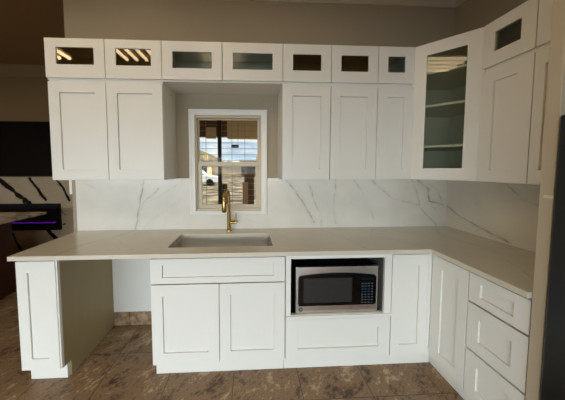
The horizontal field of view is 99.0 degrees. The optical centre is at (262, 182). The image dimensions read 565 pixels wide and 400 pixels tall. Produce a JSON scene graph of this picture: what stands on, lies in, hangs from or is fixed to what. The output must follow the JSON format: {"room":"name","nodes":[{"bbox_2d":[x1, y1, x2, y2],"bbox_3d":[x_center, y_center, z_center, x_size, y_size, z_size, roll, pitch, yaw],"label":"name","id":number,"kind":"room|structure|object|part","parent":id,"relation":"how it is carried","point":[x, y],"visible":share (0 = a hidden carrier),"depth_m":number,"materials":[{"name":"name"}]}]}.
{"room":"store","nodes":[
{"label":"store","id":0,"kind":"room"},
{"bbox_2d":[0,0,64,64],"bbox_3d":[-1.483,-1.614,-0.065,9.600,0.100,8.100,0,3,-3],"label":"ceiling","id":1,"kind":"structure","parent":0,"point":[24,24],"depth_m":2.71,"materials":[{"name":"brown paint"}]},
{"bbox_2d":[0,76,73,261],"bbox_3d":[-4.053,-0.269,3.793,4.650,3.050,0.148,0,3,-3],"label":"wall","id":2,"kind":"structure","parent":0,"point":[13,190],"depth_m":3.75,"materials":[{"name":"stone"}]},
{"bbox_2d":[0,64,45,76],"bbox_3d":[-4.054,-1.702,3.646,4.400,0.170,0.030,0,3,-3],"label":"trim","id":3,"kind":"structure","parent":2,"relation":"attached to","point":[23,70],"depth_m":3.66,"materials":[{"name":"brown paint"}]},
{"bbox_2d":[0,121,52,176],"bbox_3d":[-4.074,-0.511,3.703,1.660,0.845,0.056,0,3,-3],"label":"television","id":4,"kind":"object","parent":2,"relation":"attached to","point":[25,146],"visible":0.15,"depth_m":3.70,"materials":[{"name":"black"}]},
{"bbox_2d":[0,203,61,230],"bbox_3d":[-3.973,0.545,3.759,1.600,0.420,0.022,0,3,-3],"label":"electric fireplace","id":5,"kind":"object","parent":2,"relation":"attached to","point":[52,220],"visible":0.8,"depth_m":3.78,"materials":[{"name":"black"}]},
{"bbox_2d":[12,223,56,226],"bbox_3d":[-3.968,0.672,3.770,1.450,0.048,0.011,0,3,-3],"label":"light strip","id":6,"kind":"object","parent":5,"relation":"on","point":[13,224],"depth_m":3.78,"materials":[{"name":"purple plastic"}]},
{"bbox_2d":[199,120,256,138],"bbox_3d":[-0.471,-0.216,5.738,6.000,3.010,2.600,0,3,-3],"label":"porch roof","id":7,"kind":"structure","parent":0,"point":[230,129],"depth_m":6.60,"materials":[{"name":"beige paint"}]},
{"bbox_2d":[0,262,463,399],"bbox_3d":[-1.483,1.506,0.123,9.600,0.050,8.100,0,3,-3],"label":"floor","id":8,"kind":"structure","parent":0,"point":[120,367],"depth_m":1.69,"materials":[{"name":"brown tile"}]},
{"bbox_2d":[0,212,45,299],"bbox_3d":[-3.555,0.901,2.238,1.480,0.902,1.900,0,3,-3],"label":"kitchen island","id":9,"kind":"object","parent":8,"relation":"on","point":[7,272],"visible":0.96,"depth_m":2.80,"materials":[{"name":"stone"}]},
{"bbox_2d":[15,259,113,378],"bbox_3d":[-1.508,0.930,1.925,0.258,0.882,0.635,0,3,-3],"label":"base cabinet","id":10,"kind":"object","parent":8,"relation":"on","point":[66,307],"visible":0.73,"depth_m":1.66,"materials":[{"name":"white paint"}]},
{"bbox_3d":[-1.496,0.896,1.615,0.248,0.748,0.019,0,3,-3],"label":"door","id":11,"kind":"part","parent":10,"relation":"part of","materials":[{"name":"white paint"}]},
{"bbox_3d":[-1.386,0.929,1.946,0.012,0.882,0.606,0,3,-3],"label":"panel","id":12,"kind":"part","parent":10,"relation":"part of","materials":[{"name":"brown wood"}]},
{"bbox_2d":[7,226,535,297],"bbox_3d":[0.104,0.486,1.674,3.498,0.030,1.246,0,3,-3],"label":"countertop","id":13,"kind":"structure","parent":10,"relation":"on","point":[510,267],"depth_m":1.75,"materials":[{"name":"stone"}]},
{"bbox_2d":[172,236,271,247],"bbox_3d":[-0.309,0.594,1.923,0.798,0.215,0.390,0,3,-3],"label":"sink","id":14,"kind":"object","parent":13,"relation":"in","point":[198,241],"visible":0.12,"depth_m":2.09,"materials":[{"name":"silver metal"}]},
{"bbox_2d":[222,189,236,230],"bbox_3d":[-0.287,0.250,2.113,0.098,0.388,0.180,0,3,8],"label":"kitchen faucet","id":15,"kind":"object","parent":13,"relation":"on","point":[224,206],"visible":1,"depth_m":2.16,"materials":[{"name":"gold metal"}]},
{"bbox_3d":[-0.312,0.164,2.108,0.025,0.216,0.157,1,4,10],"label":"spout","id":16,"kind":"part","parent":15,"relation":"part of","materials":[{"name":"gold metal"}]},
{"bbox_2d":[150,256,284,373],"bbox_3d":[-0.315,0.926,1.986,0.922,0.882,0.635,0,3,-3],"label":"base cabinet","id":17,"kind":"object","parent":8,"relation":"on","point":[215,313],"visible":0.8,"depth_m":1.67,"materials":[{"name":"white paint"}]},
{"bbox_3d":[-0.528,0.983,1.669,0.458,0.568,0.019,0,3,-3],"label":"door","id":18,"kind":"part","parent":17,"relation":"part of","materials":[{"name":"white paint"}]},
{"bbox_3d":[-0.068,0.981,1.693,0.454,0.568,0.019,0,3,-3],"label":"door","id":19,"kind":"part","parent":17,"relation":"part of","materials":[{"name":"white paint"}]},
{"bbox_2d":[283,254,391,367],"bbox_3d":[0.529,0.924,2.023,0.761,0.882,0.646,0,3,-3],"label":"base cabinet","id":20,"kind":"object","parent":8,"relation":"on","point":[361,337],"visible":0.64,"depth_m":1.73,"materials":[{"name":"white paint"}]},
{"bbox_2d":[291,258,377,312],"bbox_3d":[0.525,0.758,1.944,0.596,0.346,0.464,0,3,-3],"label":"microwave","id":21,"kind":"object","parent":20,"relation":"in","point":[326,285],"visible":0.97,"depth_m":1.72,"materials":[{"name":"silver metal"}]},
{"bbox_3d":[0.462,0.761,1.713,0.414,0.236,0.008,0,3,-3],"label":"door","id":22,"kind":"part","parent":21,"relation":"part of","materials":[{"name":"black glass"}]},
{"bbox_3d":[0.744,0.763,1.727,0.148,0.231,0.008,0,3,-3],"label":"control panel","id":23,"kind":"part","parent":21,"relation":"part of","materials":[{"name":"black plastic"}]},
{"bbox_3d":[0.544,1.115,1.732,0.755,0.296,0.019,0,3,-3],"label":"drawer","id":24,"kind":"part","parent":20,"relation":"part of","materials":[{"name":"white paint"}]},
{"bbox_3d":[0.544,0.731,1.709,0.759,0.458,0.019,0,3,-3],"label":"frame","id":25,"kind":"part","parent":20,"relation":"part of","materials":[{"name":"white paint"}]},
{"bbox_2d":[384,253,432,363],"bbox_3d":[1.085,0.922,2.057,0.352,0.882,0.635,0,3,-3],"label":"base cabinet","id":26,"kind":"object","parent":8,"relation":"on","point":[411,273],"visible":0.44,"depth_m":1.74,"materials":[{"name":"white paint"}]},
{"bbox_2d":[429,254,471,399],"bbox_3d":[1.540,0.946,1.657,0.635,0.882,0.364,0,3,-3],"label":"base cabinet","id":27,"kind":"object","parent":8,"relation":"on","point":[450,281],"visible":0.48,"depth_m":1.59,"materials":[{"name":"white paint"}]},
{"bbox_2d":[463,272,531,399],"bbox_3d":[1.558,0.967,1.315,0.635,0.882,0.320,0,3,-3],"label":"base cabinet","id":28,"kind":"object","parent":8,"relation":"on","point":[498,317],"visible":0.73,"depth_m":1.28,"materials":[{"name":"white paint"}]},
{"bbox_3d":[1.250,1.148,1.310,0.019,0.280,0.313,0,3,-3],"label":"drawer","id":29,"kind":"part","parent":28,"relation":"part of","materials":[{"name":"white paint"}]},
{"bbox_3d":[1.250,0.859,1.293,0.019,0.276,0.313,0,3,-3],"label":"drawer","id":30,"kind":"part","parent":28,"relation":"part of","materials":[{"name":"white paint"}]},
{"bbox_3d":[1.250,0.625,1.279,0.019,0.168,0.313,0,3,-3],"label":"drawer","id":31,"kind":"part","parent":28,"relation":"part of","materials":[{"name":"white paint"}]},
{"bbox_2d":[525,0,564,399],"bbox_3d":[1.562,0.193,1.075,0.644,2.456,0.052,0,3,-3],"label":"end panel","id":32,"kind":"object","parent":8,"relation":"on","point":[555,98],"visible":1,"depth_m":1.05,"materials":[{"name":"beige"}]},
{"bbox_2d":[544,195,553,198],"bbox_3d":[1.240,0.064,1.042,0.002,0.014,0.035,0,3,-3],"label":"clip","id":33,"kind":"object","parent":32,"relation":"attached to","point":[545,196],"visible":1,"depth_m":1.04,"materials":[{"name":"beige plastic"}]},
{"bbox_2d":[540,115,564,399],"bbox_3d":[1.541,0.600,0.611,0.685,1.700,0.895,0,3,-3],"label":"refrigerator","id":34,"kind":"object","parent":8,"relation":"on","point":[553,366],"visible":1,"depth_m":1.00,"materials":[{"name":"black metal"}]},
{"bbox_2d":[63,0,455,311],"bbox_3d":[0.106,-0.180,2.319,3.666,3.050,0.120,0,3,-3],"label":"wall","id":35,"kind":"structure","parent":0,"point":[236,21],"depth_m":2.19,"materials":[{"name":"beige paint"}]},
{"bbox_2d":[69,180,71,193],"bbox_3d":[-1.743,0.041,2.223,0.034,0.130,0.070,0,3,-3],"label":"junction box","id":36,"kind":"object","parent":35,"relation":"attached to","point":[70,181],"visible":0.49,"depth_m":2.19,"materials":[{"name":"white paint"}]},
{"bbox_2d":[44,37,162,81],"bbox_3d":[-1.206,-0.940,1.982,0.858,0.304,0.328,0,3,-3],"label":"upper cabinet","id":37,"kind":"object","parent":35,"relation":"attached to","point":[65,58],"visible":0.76,"depth_m":1.82,"materials":[{"name":"white paint"}]},
{"bbox_3d":[-1.409,-0.951,1.815,0.282,0.134,0.004,0,3,-3],"label":"glass pane","id":38,"kind":"part","parent":37,"relation":"part of","materials":[{"name":"clear glass"}]},
{"bbox_3d":[-1.409,-0.934,1.817,0.430,0.288,0.019,0,3,-3],"label":"door","id":39,"kind":"part","parent":37,"relation":"part of","materials":[{"name":"white paint"}]},
{"bbox_3d":[-0.980,-0.935,1.839,0.417,0.288,0.019,0,3,-3],"label":"door","id":40,"kind":"part","parent":37,"relation":"part of","materials":[{"name":"white paint"}]},
{"bbox_2d":[48,80,176,179],"bbox_3d":[-1.200,-0.407,2.014,0.847,0.763,0.328,0,3,-3],"label":"upper cabinet","id":41,"kind":"object","parent":35,"relation":"attached to","point":[100,130],"visible":1,"depth_m":1.86,"materials":[{"name":"white paint"}]},
{"bbox_3d":[-1.403,-0.390,1.850,0.420,0.743,0.019,0,3,-3],"label":"door","id":42,"kind":"part","parent":41,"relation":"part of","materials":[{"name":"white paint"}]},
{"bbox_3d":[-0.980,-0.392,1.871,0.417,0.743,0.019,0,3,-3],"label":"door","id":43,"kind":"part","parent":41,"relation":"part of","materials":[{"name":"white paint"}]},
{"bbox_2d":[114,311,151,325],"bbox_3d":[-1.092,1.286,2.281,0.598,0.127,0.010,0,3,-3],"label":"baseboard","id":44,"kind":"structure","parent":35,"relation":"attached to","point":[140,317],"depth_m":2.27,"materials":[{"name":"brown tile"}]},
{"bbox_2d":[161,41,282,94],"bbox_3d":[-0.311,-0.943,2.027,0.933,0.304,0.328,0,3,-3],"label":"upper cabinet","id":45,"kind":"object","parent":35,"relation":"attached to","point":[188,67],"visible":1,"depth_m":1.88,"materials":[{"name":"white paint"}]},
{"bbox_3d":[-0.540,-0.936,1.861,0.455,0.288,0.019,0,3,-3],"label":"door","id":46,"kind":"part","parent":45,"relation":"part of","materials":[{"name":"white paint"}]},
{"bbox_3d":[-0.074,-0.938,1.885,0.467,0.288,0.019,0,3,-3],"label":"door","id":47,"kind":"part","parent":45,"relation":"part of","materials":[{"name":"white paint"}]},
{"bbox_2d":[188,109,266,214],"bbox_3d":[-0.312,-0.185,2.277,0.711,0.962,0.151,0,3,-3],"label":"window","id":48,"kind":"structure","parent":35,"relation":"in","point":[194,115],"depth_m":2.23,"materials":[{"name":"white paint"}]},
{"bbox_3d":[-0.313,0.026,2.282,0.583,0.437,0.040,0,3,-3],"label":"sash","id":49,"kind":"part","parent":48,"relation":"part of","materials":[{"name":"beige plastic"}]},
{"bbox_3d":[-0.315,-0.376,2.301,0.583,0.444,0.026,0,3,-3],"label":"sash","id":50,"kind":"part","parent":48,"relation":"part of","materials":[{"name":"clear glass"}]},
{"bbox_2d":[75,178,447,230],"bbox_3d":[0.061,0.197,2.269,3.480,0.474,0.020,0,3,-3],"label":"backsplash","id":51,"kind":"structure","parent":35,"relation":"attached to","point":[326,203],"depth_m":2.27,"materials":[{"name":"stone"}]},
{"bbox_2d":[278,84,377,179],"bbox_3d":[0.539,-0.413,2.102,0.770,0.763,0.328,0,3,-3],"label":"upper cabinet","id":52,"kind":"object","parent":35,"relation":"attached to","point":[325,131],"visible":1,"depth_m":1.95,"materials":[{"name":"white paint"}]},
{"bbox_3d":[0.356,-0.396,1.939,0.383,0.743,0.019,0,3,-3],"label":"door","id":53,"kind":"part","parent":52,"relation":"part of","materials":[{"name":"white paint"}]},
{"bbox_3d":[0.740,-0.397,1.958,0.378,0.743,0.019,0,3,-3],"label":"door","id":54,"kind":"part","parent":52,"relation":"part of","materials":[{"name":"white paint"}]},
{"bbox_2d":[279,44,378,91],"bbox_3d":[0.539,-0.945,2.070,0.770,0.304,0.328,0,3,-3],"label":"upper cabinet","id":55,"kind":"object","parent":35,"relation":"attached to","point":[302,63],"visible":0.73,"depth_m":1.91,"materials":[{"name":"white paint"}]},
{"bbox_3d":[0.356,-0.939,1.906,0.383,0.288,0.019,0,3,-3],"label":"door","id":56,"kind":"part","parent":55,"relation":"part of","materials":[{"name":"white paint"}]},
{"bbox_3d":[0.740,-0.941,1.926,0.378,0.288,0.019,0,3,-3],"label":"door","id":57,"kind":"part","parent":55,"relation":"part of","materials":[{"name":"white paint"}]},
{"bbox_2d":[237,0,456,7],"bbox_3d":[0.051,-1.661,2.129,3.546,0.070,0.075,0,3,-3],"label":"trim","id":58,"kind":"structure","parent":35,"relation":"attached to","point":[410,3],"depth_m":2.20,"materials":[{"name":"beige paint"}]},
{"bbox_2d":[375,86,413,178],"bbox_3d":[1.075,-0.414,2.130,0.304,0.763,0.328,0,3,-3],"label":"upper cabinet","id":59,"kind":"object","parent":35,"relation":"attached to","point":[394,127],"visible":0.82,"depth_m":1.97,"materials":[{"name":"white paint"}]},
{"bbox_2d":[377,46,415,85],"bbox_3d":[1.075,-0.947,2.097,0.304,0.304,0.328,0,3,-3],"label":"upper cabinet","id":60,"kind":"object","parent":35,"relation":"attached to","point":[396,65],"visible":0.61,"depth_m":1.94,"materials":[{"name":"white paint"}]},
{"bbox_2d":[455,0,527,34],"bbox_3d":[2.032,-0.001,-0.642,0.120,3.050,6.000,0,3,-3],"label":"wall","id":61,"kind":"structure","parent":0,"point":[471,15],"depth_m":2.03,"materials":[{"name":"beige paint"}]},
{"bbox_2d":[411,27,484,180],"bbox_3d":[1.529,-0.558,1.990,0.616,1.067,0.634,0,3,-3],"label":"upper cabinet","id":62,"kind":"object","parent":61,"relation":"attached to","point":[448,71],"visible":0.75,"depth_m":1.94,"materials":[{"name":"white paint"}]},
{"bbox_2d":[424,144,462,150],"bbox_3d":[1.535,-0.290,2.013,0.564,0.018,0.584,0,3,-3],"label":"shelf","id":63,"kind":"object","parent":62,"relation":"attached to","point":[450,147],"depth_m":1.94,"materials":[{"name":"clear glass"}]},
{"bbox_2d":[425,100,464,116],"bbox_3d":[1.535,-0.610,1.994,0.564,0.018,0.584,0,3,-3],"label":"shelf","id":64,"kind":"object","parent":62,"relation":"attached to","point":[455,108],"depth_m":1.98,"materials":[{"name":"clear glass"}]},
{"bbox_2d":[426,64,466,89],"bbox_3d":[1.535,-0.867,1.978,0.564,0.018,0.584,0,3,-3],"label":"shelf","id":65,"kind":"object","parent":62,"relation":"attached to","point":[452,78],"depth_m":1.99,"materials":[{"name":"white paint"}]},
{"bbox_2d":[456,0,465,6],"bbox_3d":[1.929,-1.494,-0.637,0.075,0.070,5.800,0,3,-3],"label":"trim","id":66,"kind":"structure","parent":61,"relation":"attached to","point":[458,2],"depth_m":2.20,"materials":[{"name":"beige paint"}]},
{"bbox_2d":[446,180,539,252],"bbox_3d":[1.841,0.229,1.747,0.020,0.474,1.246,0,3,-3],"label":"backsplash","id":67,"kind":"structure","parent":61,"relation":"attached to","point":[506,213],"depth_m":1.87,"materials":[{"name":"stone"}]},
{"bbox_2d":[476,49,538,183],"bbox_3d":[1.696,-0.379,1.545,0.328,0.763,0.316,0,3,-3],"label":"upper cabinet","id":68,"kind":"object","parent":61,"relation":"attached to","point":[506,100],"visible":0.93,"depth_m":1.52,"materials":[{"name":"white paint"}]},
{"bbox_2d":[482,0,538,70],"bbox_3d":[1.696,-0.911,1.513,0.328,0.304,0.316,0,3,-3],"label":"upper cabinet","id":69,"kind":"object","parent":61,"relation":"attached to","point":[513,35],"visible":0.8,"depth_m":1.48,"materials":[{"name":"white paint"}]},
{"bbox_3d":[1.541,-0.920,1.505,0.004,0.133,0.164,0,3,-3],"label":"glass pane","id":70,"kind":"part","parent":69,"relation":"part of","materials":[{"name":"clear glass"}]},
{"bbox_2d":[527,45,549,184],"bbox_3d":[1.711,-0.360,1.237,0.328,0.763,0.302,0,3,-3],"label":"upper cabinet","id":71,"kind":"object","parent":61,"relation":"attached to","point":[542,56],"visible":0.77,"depth_m":1.34,"materials":[{"name":"white paint"}]},
{"bbox_2d":[536,0,552,48],"bbox_3d":[1.711,-0.893,1.205,0.328,0.304,0.302,0,3,-3],"label":"upper cabinet","id":72,"kind":"object","parent":61,"relation":"attached to","point":[545,6],"visible":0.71,"depth_m":1.31,"materials":[{"name":"white paint"}]},
{"label":"outside","id":73,"kind":"structure","parent":0,"visible":0},
{"bbox_2d":[202,175,255,203],"bbox_3d":[-3.077,-1.188,47.236,90.000,0.050,89.880,0,3,-3],"label":"ground","id":74,"kind":"structure","parent":73,"point":[232,181],"depth_m":17.35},
{"bbox_2d":[200,155,212,174],"bbox_3d":[-11.311,-3.000,43.639,4.400,4.000,5.800,0,3,-3],"label":"house","id":75,"kind":"structure","parent":74,"relation":"on","point":[209,168],"depth_m":43.00,"materials":[{"name":"beige paint"}]},
{"bbox_2d":[202,170,217,185],"bbox_3d":[-6.180,-0.470,22.485,4.482,1.498,1.800,0,3,-3],"label":"parked car","id":76,"kind":"object","parent":74,"relation":"on","point":[211,179],"visible":0.4,"depth_m":21.71,"materials":[{"name":"white paint"}]},
{"bbox_2d":[200,150,240,174],"bbox_3d":[-4.239,-6.786,69.851,68.000,8.400,32.000,0,3,-3],"label":"hill","id":77,"kind":"structure","parent":74,"relation":"on","point":[226,170],"depth_m":58.34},
{"bbox_2d":[222,184,227,203],"bbox_3d":[-0.825,0.644,5.271,0.193,1.352,0.193,0,3,-3],"label":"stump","id":78,"kind":"object","parent":74,"relation":"on","point":[224,186],"visible":0.23,"depth_m":5.20,"materials":[{"name":"brown wood"}]},
{"bbox_2d":[200,120,256,203],"bbox_3d":[-0.432,0.043,3.599,2.740,2.750,0.040,0,3,-3],"label":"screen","id":79,"kind":"object","parent":74,"relation":"on","point":[219,130],"visible":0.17,"depth_m":3.56,"materials":[{"name":"black metal"}]},
{"bbox_3d":[-0.627,0.044,3.589,0.054,2.750,0.040,0,3,-3],"label":"post","id":80,"kind":"part","parent":79,"relation":"part of","materials":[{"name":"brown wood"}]},
{"bbox_2d":[239,156,256,176],"bbox_3d":[-2.124,-3.049,46.109,4.400,3.800,5.800,0,3,-3],"label":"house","id":81,"kind":"structure","parent":74,"relation":"on","point":[242,168],"depth_m":43.65,"materials":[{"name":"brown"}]},
{"bbox_2d":[243,166,254,203],"bbox_3d":[-0.359,0.400,6.569,0.335,1.680,0.330,0,3,-3],"label":"pier","id":82,"kind":"structure","parent":74,"relation":"on","point":[248,195],"depth_m":6.43,"materials":[{"name":"brown"}]}
]}

